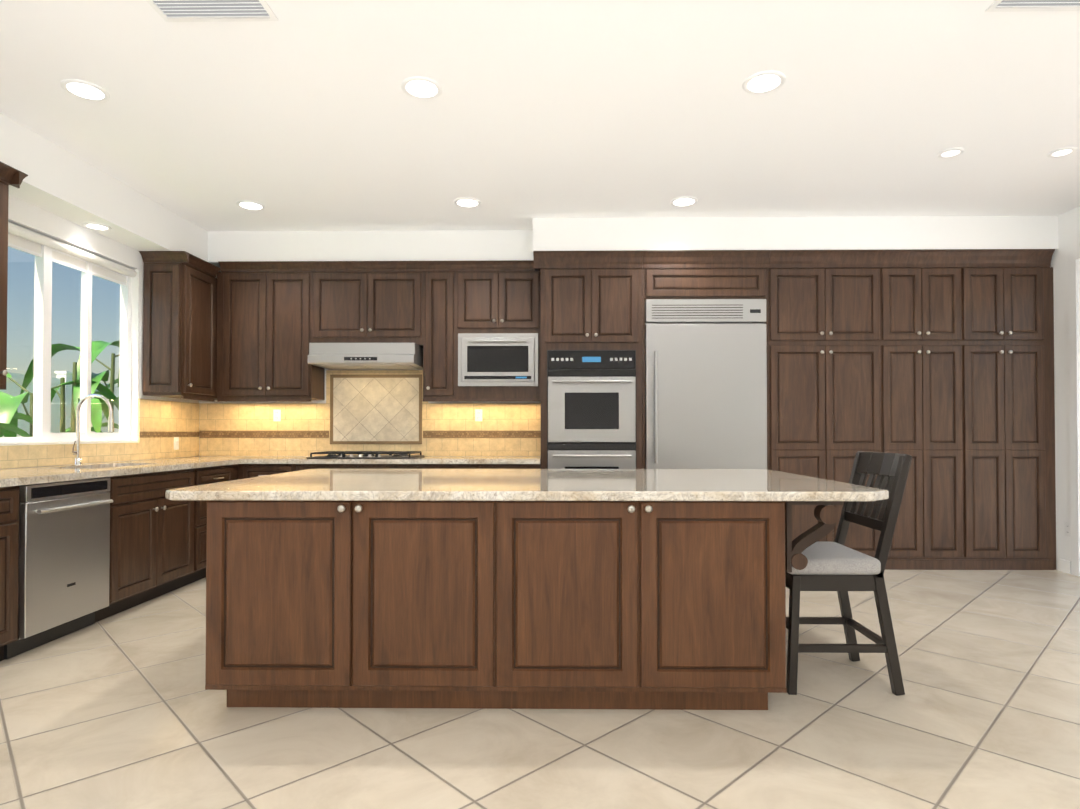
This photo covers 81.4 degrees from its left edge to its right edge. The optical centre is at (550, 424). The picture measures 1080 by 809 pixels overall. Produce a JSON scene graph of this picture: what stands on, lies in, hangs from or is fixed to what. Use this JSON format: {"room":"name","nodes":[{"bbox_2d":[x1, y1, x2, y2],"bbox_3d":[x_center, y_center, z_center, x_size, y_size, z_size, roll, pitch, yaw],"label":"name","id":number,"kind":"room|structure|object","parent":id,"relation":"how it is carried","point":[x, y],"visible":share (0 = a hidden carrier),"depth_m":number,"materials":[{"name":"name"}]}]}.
{"room":"kitchen","nodes":[
{"label":"kitchen","id":0,"kind":"room"},
{"bbox_2d":[0,195,198,468],"bbox_3d":[-3.504,-0.310,1.823,0.150,2.980,8.400,0,-1,1],"label":"wall","id":1,"kind":"structure","parent":0,"point":[26,215],"depth_m":4.85,"materials":[{"name":"white paint"}]},
{"bbox_2d":[0,161,15,389],"bbox_3d":[-3.239,-0.825,3.357,0.338,1.248,0.419,0,-1,1],"label":"upper cabinet","id":2,"kind":"object","parent":1,"relation":"attached to","point":[7,174],"depth_m":3.52,"materials":[{"name":"brown wood"}]},
{"bbox_2d":[0,222,136,444],"bbox_3d":[-3.455,-0.577,4.386,0.114,1.416,1.516,0,-1,1],"label":"window","id":3,"kind":"structure","parent":1,"relation":"in","point":[46,251],"depth_m":4.49,"materials":[{"name":"white plastic"}]},
{"bbox_2d":[8,222,136,285],"bbox_3d":[-3.441,-1.208,4.394,0.072,0.142,1.500,0,-1,1],"label":"roller shade","id":4,"kind":"object","parent":3,"relation":"attached to","point":[45,248],"depth_m":4.46,"materials":[{"name":"white fabric"}]},
{"bbox_2d":[0,398,199,468],"bbox_3d":[-3.391,0.026,4.160,0.015,0.504,3.686,0,-1,1],"label":"tile backsplash","id":5,"kind":"structure","parent":1,"relation":"attached to","point":[162,424],"depth_m":5.21,"materials":[{"name":"tile"}]},
{"bbox_2d":[174,437,178,449],"bbox_3d":[-3.361,0.169,5.635,0.014,0.114,0.070,0,-1,1],"label":"electrical outlet","id":6,"kind":"object","parent":5,"relation":"attached to","point":[176,443],"visible":1,"depth_m":5.63,"materials":[{"name":"white plastic"}]},
{"bbox_2d":[140,251,219,400],"bbox_3d":[-3.213,-0.830,5.441,0.338,1.182,0.510,0,-1,1],"label":"upper cabinet","id":7,"kind":"object","parent":1,"relation":"attached to","point":[179,324],"depth_m":5.20,"materials":[{"name":"brown wood"}]},
{"bbox_2d":[199,277,540,455],"bbox_3d":[0.449,-0.256,6.048,7.950,2.980,0.150,0,-1,1],"label":"wall","id":8,"kind":"structure","parent":0,"point":[312,401],"depth_m":6.01,"materials":[{"name":"white paint"}]},
{"bbox_2d":[216,261,324,399],"bbox_3d":[-2.602,-0.850,5.849,0.868,1.232,0.338,0,-1,1],"label":"upper cabinet","id":9,"kind":"object","parent":8,"relation":"attached to","point":[264,308],"depth_m":5.68,"materials":[{"name":"brown wood"}]},
{"bbox_2d":[308,343,422,369],"bbox_3d":[-1.655,-0.618,5.731,0.930,0.193,0.540,0,-1,1],"label":"range hood","id":10,"kind":"object","parent":8,"relation":"attached to","point":[369,356],"visible":1,"depth_m":5.50,"materials":[{"name":"silver metal"}]},
{"bbox_2d":[312,261,419,345],"bbox_3d":[-1.661,-1.092,5.840,1.015,0.748,0.338,0,-1,1],"label":"upper cabinet","id":11,"kind":"object","parent":8,"relation":"attached to","point":[353,301],"depth_m":5.67,"materials":[{"name":"brown wood"}]},
{"bbox_2d":[199,370,540,455],"bbox_3d":[-1.722,-0.108,5.988,3.279,0.820,0.019,0,-1,1],"label":"tile backsplash","id":12,"kind":"structure","parent":8,"relation":"attached to","point":[375,410],"depth_m":5.98,"materials":[{"name":"tile"}]},
{"bbox_2d":[273,410,280,420],"bbox_3d":[-2.617,-0.086,5.992,0.070,0.114,0.009,0,-1,1],"label":"electrical outlet","id":13,"kind":"object","parent":12,"relation":"attached to","point":[276,415],"visible":1,"depth_m":5.99,"materials":[{"name":"white plastic"}]},
{"bbox_2d":[475,409,481,420],"bbox_3d":[-0.687,-0.087,5.968,0.070,0.114,0.009,0,-1,1],"label":"electrical outlet","id":14,"kind":"object","parent":12,"relation":"attached to","point":[478,414],"visible":1,"depth_m":5.97,"materials":[{"name":"white plastic"}]},
{"bbox_2d":[420,261,455,399],"bbox_3d":[-1.006,-0.851,5.817,0.295,1.232,0.361,0,-1,1],"label":"upper cabinet","id":15,"kind":"object","parent":8,"relation":"attached to","point":[437,278],"depth_m":5.66,"materials":[{"name":"brown wood"}]},
{"bbox_2d":[456,260,540,399],"bbox_3d":[-0.471,-0.851,5.810,0.775,1.232,0.361,0,-1,1],"label":"upper cabinet","id":16,"kind":"object","parent":8,"relation":"attached to","point":[472,329],"depth_m":5.65,"materials":[{"name":"brown wood"}]},
{"bbox_2d":[0,570,1079,808],"bbox_3d":[0.396,1.229,1.754,7.950,0.100,8.700,0,-1,1],"label":"floor","id":17,"kind":"structure","parent":0,"point":[124,710],"depth_m":2.40,"materials":[{"name":"beige tile"}]},
{"bbox_2d":[0,486,18,660],"bbox_3d":[-3.057,0.747,2.751,0.718,0.890,0.895,0,-1,1],"label":"base cabinet","id":18,"kind":"object","parent":17,"relation":"on","point":[9,496],"depth_m":3.12,"materials":[{"name":"brown wood"}]},
{"bbox_2d":[0,456,243,486],"bbox_3d":[-3.024,0.400,4.157,0.748,0.240,3.698,0,-1,1],"label":"countertop","id":19,"kind":"structure","parent":18,"relation":"on","point":[27,476],"depth_m":4.04,"materials":[{"name":"beige stone"}]},
{"bbox_2d":[70,394,113,464],"bbox_3d":[-3.168,0.034,4.327,0.278,0.495,0.094,0,-1,1],"label":"gooseneck faucet","id":20,"kind":"object","parent":19,"relation":"on","point":[77,460],"visible":0.98,"depth_m":4.34,"materials":[{"name":"silver metal"}]},
{"bbox_2d":[4,477,112,658],"bbox_3d":[-2.970,0.759,3.507,0.676,0.885,0.604,0,-1,1],"label":"dishwasher","id":21,"kind":"object","parent":17,"relation":"on","point":[64,559],"visible":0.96,"depth_m":3.44,"materials":[{"name":"silver metal"}]},
{"bbox_2d":[95,468,199,621],"bbox_3d":[-3.038,0.766,4.271,0.718,0.890,0.905,0,-1,1],"label":"base cabinet","id":22,"kind":"object","parent":17,"relation":"on","point":[157,543],"depth_m":4.21,"materials":[{"name":"brown wood"}]},
{"bbox_2d":[200,464,237,578],"bbox_3d":[-3.028,0.777,5.052,0.718,0.890,0.658,0,-1,1],"label":"base cabinet","id":23,"kind":"object","parent":17,"relation":"on","point":[208,475],"depth_m":4.88,"materials":[{"name":"brown wood"}]},
{"bbox_2d":[238,464,241,478],"bbox_3d":[-3.005,0.785,5.682,0.747,0.890,0.637,0,-1,1],"label":"base cabinet","id":24,"kind":"object","parent":17,"relation":"on","point":[239,465],"depth_m":5.38,"materials":[{"name":"brown wood"}]},
{"bbox_2d":[242,464,293,478],"bbox_3d":[-2.411,0.785,5.674,0.440,0.890,0.637,0,-1,1],"label":"base cabinet","id":25,"kind":"object","parent":17,"relation":"on","point":[250,470],"depth_m":5.36,"materials":[{"name":"brown wood"}]},
{"bbox_2d":[205,501,496,708],"bbox_3d":[-0.824,0.758,3.203,1.209,0.880,1.285,0,-1,1],"label":"base cabinet","id":26,"kind":"object","parent":17,"relation":"on","point":[310,604],"depth_m":2.56,"materials":[{"name":"brown wood"}]},
{"bbox_2d":[165,469,888,500],"bbox_3d":[-0.090,0.298,3.310,2.980,0.039,1.585,0,-1,1],"label":"countertop","id":27,"kind":"structure","parent":26,"relation":"on","point":[537,485],"depth_m":2.75,"materials":[{"name":"beige stone"}]},
{"bbox_2d":[294,464,421,470],"bbox_3d":[-1.651,0.785,5.665,1.081,0.890,0.637,0,-1,1],"label":"base cabinet","id":28,"kind":"object","parent":17,"relation":"on","point":[297,467],"depth_m":5.36,"materials":[{"name":"brown wood"}]},
{"bbox_2d":[244,456,540,463],"bbox_3d":[-1.358,0.318,5.652,2.543,0.039,0.668,0,-1,1],"label":"countertop","id":29,"kind":"structure","parent":28,"relation":"on","point":[247,459],"depth_m":5.32,"materials":[{"name":"beige stone"}]},
{"bbox_2d":[306,451,423,458],"bbox_3d":[-1.656,0.274,5.678,0.920,0.050,0.510,0,-1,1],"label":"gas cooktop","id":30,"kind":"object","parent":29,"relation":"in","point":[373,455],"visible":1,"depth_m":5.53,"materials":[{"name":"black metal"}]},
{"bbox_2d":[422,464,540,468],"bbox_3d":[-0.598,0.784,5.652,1.024,0.890,0.637,0,-1,1],"label":"base cabinet","id":31,"kind":"object","parent":17,"relation":"on","point":[424,466],"depth_m":5.34,"materials":[{"name":"brown wood"}]},
{"bbox_2d":[533,250,642,468],"bbox_3d":[0.319,-0.120,5.605,0.927,2.696,0.733,0,-1,1],"label":"tall cabinet","id":32,"kind":"object","parent":17,"relation":"on","point":[591,359],"visible":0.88,"depth_m":5.33,"materials":[{"name":"brown wood"}]},
{"bbox_2d":[547,350,635,468],"bbox_3d":[0.345,0.045,5.293,0.757,1.360,0.114,0,-1,1],"label":"double wall oven","id":33,"kind":"object","parent":32,"relation":"in","point":[591,394],"depth_m":5.30,"materials":[{"name":"grey metal"}]},
{"bbox_2d":[497,501,796,709],"bbox_3d":[0.381,0.757,3.188,1.201,0.880,1.285,0,-1,1],"label":"base cabinet","id":34,"kind":"object","parent":17,"relation":"on","point":[667,605],"depth_m":2.55,"materials":[{"name":"brown wood"}]},
{"bbox_2d":[642,250,769,469],"bbox_3d":[1.320,-0.120,5.598,1.072,2.696,0.722,0,-1,1],"label":"refrigerator","id":35,"kind":"object","parent":17,"relation":"on","point":[705,370],"visible":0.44,"depth_m":5.31,"materials":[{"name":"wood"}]},
{"bbox_2d":[768,250,883,556],"bbox_3d":[2.331,-0.119,5.627,0.945,2.696,0.638,0,-1,1],"label":"tall cabinet","id":36,"kind":"object","parent":17,"relation":"on","point":[826,307],"depth_m":5.31,"materials":[{"name":"brown wood"}]},
{"bbox_2d":[786,451,911,695],"bbox_3d":[1.333,0.666,2.990,0.575,1.064,0.470,0,-1,1],"label":"counter stool","id":37,"kind":"object","parent":17,"relation":"on","point":[839,567],"visible":0.85,"depth_m":2.77,"materials":[{"name":"black wood"}]},
{"bbox_2d":[884,249,967,569],"bbox_3d":[3.145,-0.119,5.617,0.683,2.696,0.638,0,-1,1],"label":"tall cabinet","id":38,"kind":"object","parent":17,"relation":"on","point":[937,365],"depth_m":5.30,"materials":[{"name":"brown wood"}]},
{"bbox_2d":[964,249,1055,569],"bbox_3d":[3.877,-0.120,5.608,0.780,2.696,0.638,0,-1,1],"label":"tall cabinet","id":39,"kind":"object","parent":17,"relation":"on","point":[1009,297],"depth_m":5.29,"materials":[{"name":"brown wood"}]},
{"bbox_2d":[0,0,1079,230],"bbox_3d":[0.396,-1.851,1.794,7.950,0.100,8.700,0,-1,1],"label":"ceiling","id":40,"kind":"structure","parent":0,"point":[305,115],"depth_m":3.53,"materials":[{"name":"white paint"}]},
{"bbox_2d":[60,79,109,100],"bbox_3d":[-2.476,-1.775,3.339,0.214,0.009,0.214,0,-1,1],"label":"recessed light","id":41,"kind":"object","parent":40,"relation":"in","point":[82,89],"visible":1,"depth_m":3.33,"materials":[{"name":"white"}]},
{"bbox_2d":[0,113,220,276],"bbox_3d":[-3.294,-1.635,1.837,0.270,0.330,8.400,0,-1,1],"label":"wall","id":42,"kind":"structure","parent":40,"relation":"attached to","point":[59,181],"depth_m":4.29,"materials":[{"name":"white paint"}]},
{"bbox_2d":[82,222,111,230],"bbox_3d":[-3.280,-1.430,4.535,0.174,0.009,0.174,0,-1,1],"label":"soffit light","id":43,"kind":"object","parent":42,"relation":"attached to","point":[97,226],"visible":0.98,"depth_m":4.53,"materials":[{"name":"white"}]},
{"bbox_2d":[146,0,278,21],"bbox_3d":[-1.454,-1.782,2.673,0.500,0.014,0.200,0,-1,1],"label":"ceiling vent","id":44,"kind":"object","parent":40,"relation":"in","point":[208,10],"visible":1,"depth_m":2.71,"materials":[{"name":"white metal"}]},
{"bbox_2d":[236,200,265,209],"bbox_3d":[-2.404,-1.753,5.028,0.214,0.009,0.214,0,-1,1],"label":"recessed light","id":45,"kind":"object","parent":40,"relation":"in","point":[249,205],"visible":0.98,"depth_m":5.02,"materials":[{"name":"white"}]},
{"bbox_2d":[401,76,441,98],"bbox_3d":[-0.683,-1.776,3.317,0.214,0.009,0.214,0,-1,1],"label":"recessed light","id":46,"kind":"object","parent":40,"relation":"in","point":[418,87],"visible":1,"depth_m":3.31,"materials":[{"name":"white"}]},
{"bbox_2d":[454,197,480,207],"bbox_3d":[-0.661,-1.754,4.966,0.214,0.009,0.214,0,-1,1],"label":"recessed light","id":47,"kind":"object","parent":40,"relation":"in","point":[466,202],"visible":0.98,"depth_m":4.96,"materials":[{"name":"white"}]},
{"bbox_2d":[208,216,1057,270],"bbox_3d":[0.579,-1.611,5.654,7.380,0.280,0.670,0,-1,1],"label":"wall","id":48,"kind":"structure","parent":40,"relation":"attached to","point":[801,233],"depth_m":5.32,"materials":[{"name":"white paint"}]},
{"bbox_2d":[670,196,697,206],"bbox_3d":[1.049,-1.754,4.945,0.214,0.009,0.214,0,-1,1],"label":"recessed light","id":49,"kind":"object","parent":40,"relation":"in","point":[684,201],"visible":1,"depth_m":4.94,"materials":[{"name":"white"}]},
{"bbox_2d":[742,70,785,93],"bbox_3d":[1.108,-1.776,3.264,0.214,0.009,0.214,0,-1,1],"label":"recessed light","id":50,"kind":"object","parent":40,"relation":"in","point":[762,82],"visible":1,"depth_m":3.26,"materials":[{"name":"white"}]},
{"bbox_2d":[937,147,964,157],"bbox_3d":[2.602,-1.766,4.083,0.154,0.009,0.154,0,-1,1],"label":"recessed light","id":51,"kind":"object","parent":40,"relation":"in","point":[951,152],"visible":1,"depth_m":4.08,"materials":[{"name":"white"}]},
{"bbox_2d":[985,0,1079,11],"bbox_3d":[2.124,-1.782,2.606,0.500,0.014,0.200,0,-1,1],"label":"ceiling vent","id":52,"kind":"object","parent":40,"relation":"in","point":[1027,5],"visible":1,"depth_m":2.67,"materials":[{"name":"white metal"}]},
{"bbox_2d":[1047,147,1076,157],"bbox_3d":[3.319,-1.766,4.074,0.154,0.009,0.154,0,-1,1],"label":"recessed light","id":53,"kind":"object","parent":40,"relation":"in","point":[1061,152],"visible":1,"depth_m":4.07,"materials":[{"name":"white"}]},
{"bbox_2d":[1051,206,1079,569],"bbox_3d":[4.295,-0.312,1.725,0.150,2.980,8.400,0,-1,1],"label":"wall","id":54,"kind":"structure","parent":0,"point":[1068,231],"depth_m":5.22,"materials":[{"name":"white paint"}]},
{"bbox_2d":[1058,559,1070,573],"bbox_3d":[4.209,1.124,1.384,0.013,0.100,7.748,0,-1,1],"label":"baseboard","id":55,"kind":"structure","parent":54,"relation":"attached to","point":[1064,566],"depth_m":5.19,"materials":[{"name":"white"}]},
{"bbox_2d":[1064,522,1070,536],"bbox_3d":[4.259,0.863,5.166,0.009,0.114,0.070,0,-1,1],"label":"electrical outlet","id":56,"kind":"object","parent":54,"relation":"attached to","point":[1067,528],"visible":1,"depth_m":5.17,"materials":[{"name":"white plastic"}]},
{"bbox_2d":[1068,248,1079,575],"bbox_3d":[4.291,-0.121,3.293,0.127,2.640,3.700,0,-1,1],"label":"sliding door","id":57,"kind":"structure","parent":54,"relation":"in","point":[1073,256],"depth_m":5.09,"materials":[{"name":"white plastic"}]},
{"label":"outside","id":58,"kind":"structure","parent":0,"visible":0},
{"bbox_3d":[-9.757,1.305,6.081,12.459,0.100,24.000,0,-1,1],"label":"ground","id":59,"kind":"structure","parent":58,"visible":0},
{"bbox_2d":[0,358,33,436],"label":"garden plants","id":60,"kind":"object","parent":59,"relation":"on","point":[5,429],"depth_m":5.90,"materials":[{"name":"green plant"}]},
{"bbox_2d":[0,371,118,436],"bbox_3d":[-2.107,0.308,10.199,9.015,2.000,14.560,0,-1,1],"label":"fence","id":61,"kind":"object","parent":59,"relation":"on","point":[55,421],"depth_m":8.30,"materials":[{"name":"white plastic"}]},
{"bbox_2d":[51,343,80,431],"label":"garden plants","id":62,"kind":"object","parent":59,"relation":"on","point":[59,346],"depth_m":6.46,"materials":[{"name":"green plant"}]},
{"bbox_2d":[91,340,119,432],"label":"garden plants","id":63,"kind":"object","parent":59,"relation":"on","point":[96,414],"depth_m":6.75,"materials":[{"name":"green plant"}]}
]}

